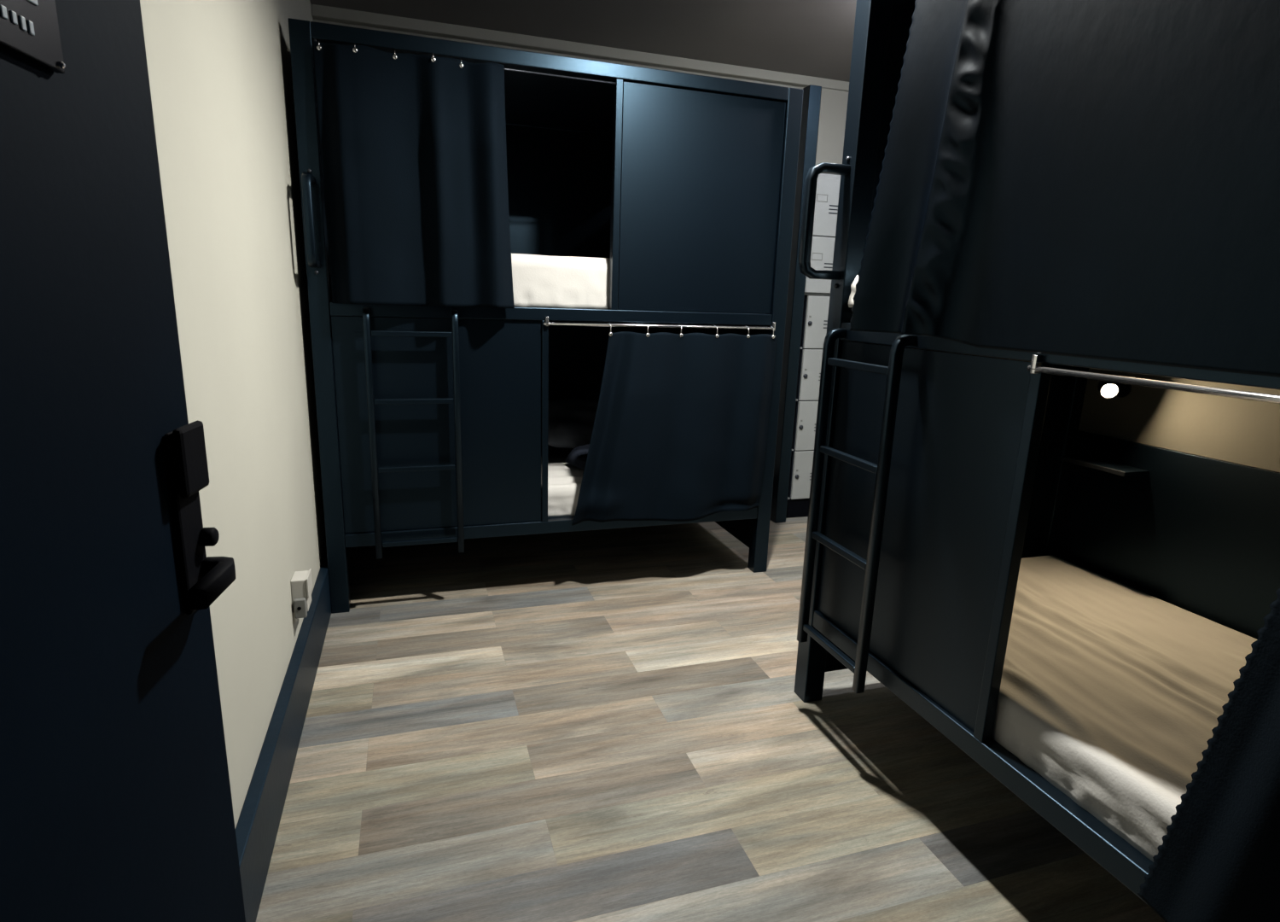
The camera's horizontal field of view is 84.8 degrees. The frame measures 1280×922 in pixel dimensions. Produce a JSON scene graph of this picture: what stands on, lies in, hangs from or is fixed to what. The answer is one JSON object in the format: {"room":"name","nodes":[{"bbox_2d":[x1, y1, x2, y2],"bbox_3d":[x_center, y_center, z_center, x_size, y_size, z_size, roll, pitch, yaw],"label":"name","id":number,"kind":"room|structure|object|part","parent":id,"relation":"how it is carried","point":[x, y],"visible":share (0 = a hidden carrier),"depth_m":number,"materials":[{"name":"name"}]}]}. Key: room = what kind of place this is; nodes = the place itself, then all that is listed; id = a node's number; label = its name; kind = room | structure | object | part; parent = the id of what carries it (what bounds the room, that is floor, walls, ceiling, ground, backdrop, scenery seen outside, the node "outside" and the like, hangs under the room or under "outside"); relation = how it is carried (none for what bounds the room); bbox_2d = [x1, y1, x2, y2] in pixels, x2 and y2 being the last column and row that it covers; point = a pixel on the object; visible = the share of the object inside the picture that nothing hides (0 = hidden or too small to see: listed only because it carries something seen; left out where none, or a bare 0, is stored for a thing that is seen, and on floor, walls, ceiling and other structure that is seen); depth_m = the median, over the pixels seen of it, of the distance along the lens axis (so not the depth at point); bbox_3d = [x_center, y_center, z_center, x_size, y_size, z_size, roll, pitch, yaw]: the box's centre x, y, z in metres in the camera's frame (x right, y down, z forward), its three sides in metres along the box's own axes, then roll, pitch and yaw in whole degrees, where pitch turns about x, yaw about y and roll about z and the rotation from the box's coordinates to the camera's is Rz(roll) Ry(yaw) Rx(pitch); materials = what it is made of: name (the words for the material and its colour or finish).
{"room":"dormitory","nodes":[
{"label":"dormitory","id":0,"kind":"room"},
{"bbox_2d":[139,0,326,827],"bbox_3d":[-1.011,-0.420,1.667,0.100,2.600,4.410,-2,14,-18],"label":"wall","id":1,"kind":"structure","parent":0,"point":[220,71],"depth_m":1.69,"materials":[{"name":"beige paint"}]},
{"bbox_2d":[0,0,245,921],"bbox_3d":[-0.360,0.201,0.282,0.078,2.042,0.858,0,13,-10],"label":"door","id":2,"kind":"structure","parent":1,"relation":"in","point":[116,800],"depth_m":0.52,"materials":[{"name":"paint"}]},
{"bbox_2d":[0,0,65,73],"bbox_3d":[-0.370,-0.316,0.359,0.009,0.160,0.200,0,13,-10],"label":"door sign","id":3,"kind":"object","parent":2,"relation":"attached to","point":[29,29],"visible":1,"depth_m":0.44,"materials":[{"name":"black"}]},
{"bbox_3d":[-0.420,0.055,0.652,0.006,0.172,0.046,0,13,-10],"label":"lock plate","id":4,"kind":"part","parent":2,"relation":"part of","materials":[{"name":"black plastic"}]},
{"bbox_3d":[-0.400,0.111,0.650,0.030,0.020,0.082,0,13,-10],"label":"lever handle","id":5,"kind":"part","parent":2,"relation":"part of","materials":[{"name":"black plastic"}]},
{"bbox_2d":[235,547,331,921],"bbox_3d":[-1.011,0.730,2.032,0.032,0.197,4.050,-2,14,-18],"label":"baseboard","id":6,"kind":"structure","parent":1,"relation":"attached to","point":[257,827],"depth_m":1.78,"materials":[{"name":"paint"}]},
{"bbox_2d":[290,568,312,617],"bbox_3d":[-1.080,0.423,2.237,0.050,0.123,0.108,-2,14,-18],"label":"wall outlet","id":7,"kind":"object","parent":1,"relation":"attached to","point":[301,581],"visible":1,"depth_m":2.20,"materials":[{"name":"grey plastic"}]},
{"bbox_2d":[313,18,848,165],"bbox_3d":[-0.200,-0.960,4.111,2.970,2.600,0.135,-2,14,-18],"label":"wall","id":8,"kind":"structure","parent":0,"point":[834,102],"depth_m":4.20,"materials":[{"name":"beige paint"}]},
{"bbox_2d":[310,3,849,91],"bbox_3d":[-0.141,-2.188,3.770,2.970,0.050,0.050,-2,14,-18],"label":"trim","id":9,"kind":"structure","parent":8,"relation":"attached to","point":[318,12],"depth_m":3.66,"materials":[{"name":"beige paint"}]},
{"bbox_2d":[804,173,840,296],"bbox_3d":[1.057,-1.332,4.183,0.386,0.670,0.378,-2,14,-18],"label":"upper cabinet","id":10,"kind":"object","parent":8,"relation":"attached to","point":[828,185],"visible":0.38,"depth_m":3.98,"materials":[{"name":"metal"}]},
{"bbox_3d":[1.117,-1.130,4.059,0.358,0.311,0.017,-2,14,-18],"label":"locker door","id":11,"kind":"part","parent":10,"relation":"part of","materials":[{"name":"metal"}]},
{"bbox_3d":[1.128,-1.438,3.987,0.358,0.311,0.017,-2,14,-18],"label":"locker door","id":12,"kind":"part","parent":10,"relation":"part of","materials":[{"name":"metal"}]},
{"bbox_2d":[309,0,856,81],"bbox_3d":[0.493,-1.794,1.828,3.170,0.100,4.410,-2,14,-18],"label":"ceiling","id":13,"kind":"structure","parent":0,"point":[807,37],"depth_m":3.40,"materials":[{"name":"paint"}]},
{"bbox_2d":[256,516,1165,921],"bbox_3d":[0.408,0.787,2.426,3.170,0.002,4.410,-2,14,-18],"label":"floor","id":14,"kind":"structure","parent":0,"point":[611,724],"depth_m":1.99,"materials":[{"name":"plastic"}]},
{"bbox_2d":[287,17,803,613],"bbox_3d":[-0.420,-0.578,3.341,1.990,2.190,1.148,-2,14,-18],"label":"bunk bed","id":15,"kind":"object","parent":14,"relation":"on","point":[433,421],"visible":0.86,"depth_m":2.92,"materials":[{"name":"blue metal"}]},
{"bbox_3d":[-1.165,-0.850,2.480,0.030,0.316,0.128,-2,14,-18],"label":"grab handle","id":16,"kind":"part","parent":15,"relation":"part of","materials":[{"name":"black metal"}]},
{"bbox_3d":[-1.209,-0.448,2.670,0.070,2.190,0.070,-2,14,-18],"label":"post","id":17,"kind":"part","parent":15,"relation":"part of","materials":[{"name":"metal"}]},
{"bbox_3d":[-1.356,-0.577,3.103,0.020,2.065,0.879,-2,14,-18],"label":"panel","id":18,"kind":"part","parent":15,"relation":"part of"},
{"bbox_2d":[312,40,514,308],"bbox_3d":[-0.808,-1.026,2.585,0.679,0.886,0.128,-2,14,-18],"label":"curtain","id":19,"kind":"object","parent":15,"relation":"hanging from","point":[413,147],"visible":1,"depth_m":2.56,"materials":[{"name":"fabric"}]},
{"bbox_3d":[-0.802,-0.144,2.865,0.798,0.861,0.018,-2,14,-18],"label":"panel","id":20,"kind":"part","parent":15,"relation":"part of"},
{"bbox_3d":[-0.616,-1.471,2.594,1.091,0.021,0.016,-2,14,-18],"label":"curtain rod","id":21,"kind":"part","parent":15,"relation":"part of","materials":[{"name":"grey metal"}]},
{"bbox_3d":[-0.408,-1.637,3.168,1.901,0.020,0.939,-2,14,-18],"label":"roof panel","id":22,"kind":"part","parent":15,"relation":"part of","materials":[{"name":"wood"}]},
{"bbox_3d":[-0.600,-0.366,3.932,1.849,0.899,0.020,-2,14,-18],"label":"panel","id":23,"kind":"part","parent":15,"relation":"part of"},
{"bbox_3d":[-0.406,-0.159,2.985,0.026,0.864,0.029,-2,14,-18],"label":"divider post","id":24,"kind":"part","parent":15,"relation":"part of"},
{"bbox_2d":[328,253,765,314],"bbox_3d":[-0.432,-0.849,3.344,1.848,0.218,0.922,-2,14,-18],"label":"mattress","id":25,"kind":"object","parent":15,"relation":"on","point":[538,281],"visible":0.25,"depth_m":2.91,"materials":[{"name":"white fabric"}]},
{"bbox_3d":[-0.288,-0.610,2.923,1.848,0.050,0.048,-2,14,-18],"label":"rail","id":26,"kind":"part","parent":15,"relation":"part of","materials":[{"name":"metal"}]},
{"bbox_3d":[-0.318,0.283,3.130,1.848,0.055,0.048,-2,14,-18],"label":"rail","id":27,"kind":"part","parent":15,"relation":"part of","materials":[{"name":"wood"}]},
{"bbox_3d":[-0.569,-1.286,3.719,1.849,0.886,0.020,-2,14,-18],"label":"panel","id":28,"kind":"part","parent":15,"relation":"part of","materials":[{"name":"wood"}]},
{"bbox_2d":[547,446,583,517],"bbox_3d":[-0.463,0.074,3.558,1.848,0.149,0.922,-2,14,-18],"label":"mattress","id":29,"kind":"object","parent":15,"relation":"on","point":[564,479],"visible":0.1,"depth_m":3.21,"materials":[{"name":"white fabric"}]},
{"bbox_2d":[547,397,598,448],"bbox_3d":[-0.314,-0.200,3.694,0.443,0.253,0.253,-4,14,-25],"label":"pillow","id":30,"kind":"object","parent":29,"relation":"on","point":[571,420],"visible":0.55,"depth_m":3.60,"materials":[{"name":"black fabric"}]},
{"bbox_2d":[564,443,589,470],"bbox_3d":[-0.068,-0.029,3.470,0.480,0.112,0.400,-6,15,-32],"label":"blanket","id":31,"kind":"object","parent":29,"relation":"on","point":[577,457],"visible":0.1,"depth_m":3.45,"materials":[{"name":"black fabric"}]},
{"bbox_3d":[-0.100,-1.074,2.873,0.028,0.887,0.047,-2,14,-18],"label":"divider post","id":32,"kind":"part","parent":15,"relation":"part of","materials":[{"name":"metal"}]},
{"bbox_3d":[0.109,-0.592,3.026,1.057,0.037,0.016,-2,14,-18],"label":"curtain rod","id":33,"kind":"part","parent":15,"relation":"part of","materials":[{"name":"silver metal"}]},
{"bbox_2d":[571,322,777,525],"bbox_3d":[0.166,-0.160,3.103,0.948,0.873,0.104,-2,14,-18],"label":"curtain","id":34,"kind":"object","parent":15,"relation":"hanging from","point":[679,432],"visible":1,"depth_m":3.09,"materials":[{"name":"fabric"}]},
{"bbox_3d":[0.330,-0.737,4.132,0.070,2.190,0.070,-2,14,-18],"label":"post","id":35,"kind":"part","parent":15,"relation":"part of","materials":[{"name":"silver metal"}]},
{"bbox_3d":[0.262,-1.087,2.985,0.721,0.881,0.018,-2,14,-18],"label":"panel","id":36,"kind":"part","parent":15,"relation":"part of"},
{"bbox_3d":[0.478,-0.652,3.688,0.020,2.065,0.879,-2,14,-18],"label":"panel","id":37,"kind":"part","parent":15,"relation":"part of","materials":[{"name":"fabric"}]},
{"bbox_3d":[0.619,-0.523,3.252,0.070,2.190,0.070,-2,14,-18],"label":"post","id":38,"kind":"part","parent":15,"relation":"part of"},
{"bbox_2d":[770,84,821,523],"bbox_3d":[0.883,-0.816,4.021,0.071,2.430,0.075,-2,14,-18],"label":"board","id":39,"kind":"object","parent":14,"relation":"on","point":[811,94],"visible":0.89,"depth_m":4.00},
{"bbox_2d":[785,295,829,517],"bbox_3d":[1.025,-0.346,4.408,0.385,1.350,0.389,-2,14,-18],"label":"lockers","id":40,"kind":"object","parent":14,"relation":"on","point":[816,307],"visible":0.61,"depth_m":4.21,"materials":[{"name":"white metal"}]},
{"bbox_3d":[1.093,0.082,4.345,0.326,0.302,0.017,-2,14,-18],"label":"locker door","id":41,"kind":"part","parent":40,"relation":"part of","materials":[{"name":"metal"}]},
{"bbox_3d":[1.103,-0.217,4.275,0.326,0.302,0.017,-2,14,-18],"label":"locker door","id":42,"kind":"part","parent":40,"relation":"part of","materials":[{"name":"metal"}]},
{"bbox_3d":[1.113,-0.516,4.206,0.326,0.302,0.017,-2,14,-18],"label":"locker door","id":43,"kind":"part","parent":40,"relation":"part of","materials":[{"name":"metal"}]},
{"bbox_3d":[1.122,-0.816,4.137,0.326,0.302,0.017,-2,14,-18],"label":"locker door","id":44,"kind":"part","parent":40,"relation":"part of","materials":[{"name":"metal"}]},
{"bbox_2d":[793,0,1279,901],"bbox_3d":[1.291,-0.066,1.377,1.148,2.190,1.990,-2,14,-18],"label":"bunk bed","id":45,"kind":"object","parent":14,"relation":"on","point":[938,468],"visible":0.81,"depth_m":1.94,"materials":[{"name":"grey metal"}]},
{"bbox_3d":[0.527,-0.685,2.013,0.128,0.316,0.030,-2,14,-18],"label":"grab handle","id":46,"kind":"part","parent":45,"relation":"part of","materials":[{"name":"black metal"}]},
{"bbox_3d":[0.607,-0.266,2.141,0.070,2.190,0.070,-2,14,-18],"label":"post","id":47,"kind":"part","parent":45,"relation":"part of","materials":[{"name":"black metal"}]},
{"bbox_3d":[0.702,0.139,1.858,0.018,0.861,0.691,-2,14,-18],"label":"panel","id":48,"kind":"part","parent":45,"relation":"part of","materials":[{"name":"wood"}]},
{"bbox_3d":[1.060,-0.307,2.283,0.879,2.065,0.020,-2,14,-18],"label":"panel","id":49,"kind":"part","parent":45,"relation":"part of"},
{"bbox_3d":[0.866,0.717,1.427,0.048,0.055,1.848,-2,14,-18],"label":"rail","id":50,"kind":"part","parent":45,"relation":"part of","materials":[{"name":"metal"}]},
{"bbox_3d":[0.806,0.221,1.523,0.029,0.864,0.026,-2,14,-18],"label":"divider post","id":51,"kind":"part","parent":45,"relation":"part of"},
{"bbox_3d":[0.895,-0.176,1.220,0.048,0.050,1.848,-2,14,-18],"label":"rail","id":52,"kind":"part","parent":45,"relation":"part of","materials":[{"name":"metal"}]},
{"bbox_3d":[1.512,-0.303,2.429,0.070,2.190,0.070,-2,14,-18],"label":"post","id":53,"kind":"part","parent":45,"relation":"part of","materials":[{"name":"black wood"}]},
{"bbox_2d":[849,0,1279,377],"bbox_3d":[0.771,-0.666,1.319,0.134,0.913,0.949,-2,14,-18],"label":"curtain","id":54,"kind":"object","parent":45,"relation":"hanging from","point":[1098,179],"visible":1,"depth_m":1.29,"materials":[{"name":"fabric"}]},
{"bbox_2d":[1060,454,1149,476],"bbox_3d":[1.517,0.014,2.295,0.104,0.014,0.230,-2,14,-18],"label":"wall shelf","id":55,"kind":"object","parent":45,"relation":"attached to","point":[1087,461],"visible":1,"depth_m":2.27,"materials":[{"name":"grey metal"}]},
{"bbox_2d":[1097,380,1131,398],"bbox_3d":[1.509,-0.230,2.238,0.183,0.063,0.070,-10,17,-41],"label":"reading lamp","id":56,"kind":"object","parent":45,"relation":"attached to","point":[1107,389],"visible":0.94,"depth_m":2.20,"materials":[{"name":"black plastic"}]},
{"bbox_3d":[1.463,-0.223,2.188,0.032,0.031,0.034,-2,14,-18],"label":"bulb","id":57,"kind":"part","parent":56,"relation":"part of","materials":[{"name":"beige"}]},
{"bbox_3d":[1.567,-0.237,2.283,0.013,0.060,0.060,-2,14,-18],"label":"wall plate","id":58,"kind":"part","parent":56,"relation":"part of","materials":[{"name":"black plastic"}]},
{"bbox_2d":[991,554,1257,861],"bbox_3d":[1.325,0.605,1.551,0.938,0.136,1.848,-2,14,-18],"label":"mattress","id":59,"kind":"object","parent":45,"relation":"on","point":[1114,692],"visible":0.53,"depth_m":1.61,"materials":[{"name":"white fabric"}]},
{"bbox_3d":[0.973,-0.068,0.889,0.016,0.037,1.164,-2,14,-18],"label":"curtain rod","id":60,"kind":"part","parent":45,"relation":"part of","materials":[{"name":"silver metal"}]},
{"bbox_3d":[1.802,0.394,1.657,0.020,0.600,1.849,-2,14,-18],"label":"panel","id":61,"kind":"part","parent":45,"relation":"part of","materials":[{"name":"black wood"}]},
{"bbox_3d":[1.822,-0.044,1.557,0.016,0.298,1.849,-2,14,-18],"label":"panel","id":62,"kind":"part","parent":45,"relation":"part of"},
{"bbox_2d":[1136,587,1279,921],"bbox_3d":[0.995,0.408,0.783,0.078,0.879,0.736,-2,14,-18],"label":"curtain","id":63,"kind":"object","parent":45,"relation":"hanging from","point":[1218,858],"visible":1,"depth_m":1.05,"materials":[{"name":"fabric"}]},
{"bbox_3d":[1.360,-0.239,1.358,0.922,0.039,1.848,-2,14,-18],"label":"mattress","id":64,"kind":"object","parent":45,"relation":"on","visible":0},
{"bbox_2d":[848,274,858,307],"bbox_3d":[0.905,-0.450,1.850,0.454,0.110,0.542,-2,14,-18],"label":"duvet","id":65,"kind":"object","parent":64,"relation":"on","point":[854,282],"visible":0.02,"depth_m":2.02,"materials":[{"name":"white fabric"}]}
]}

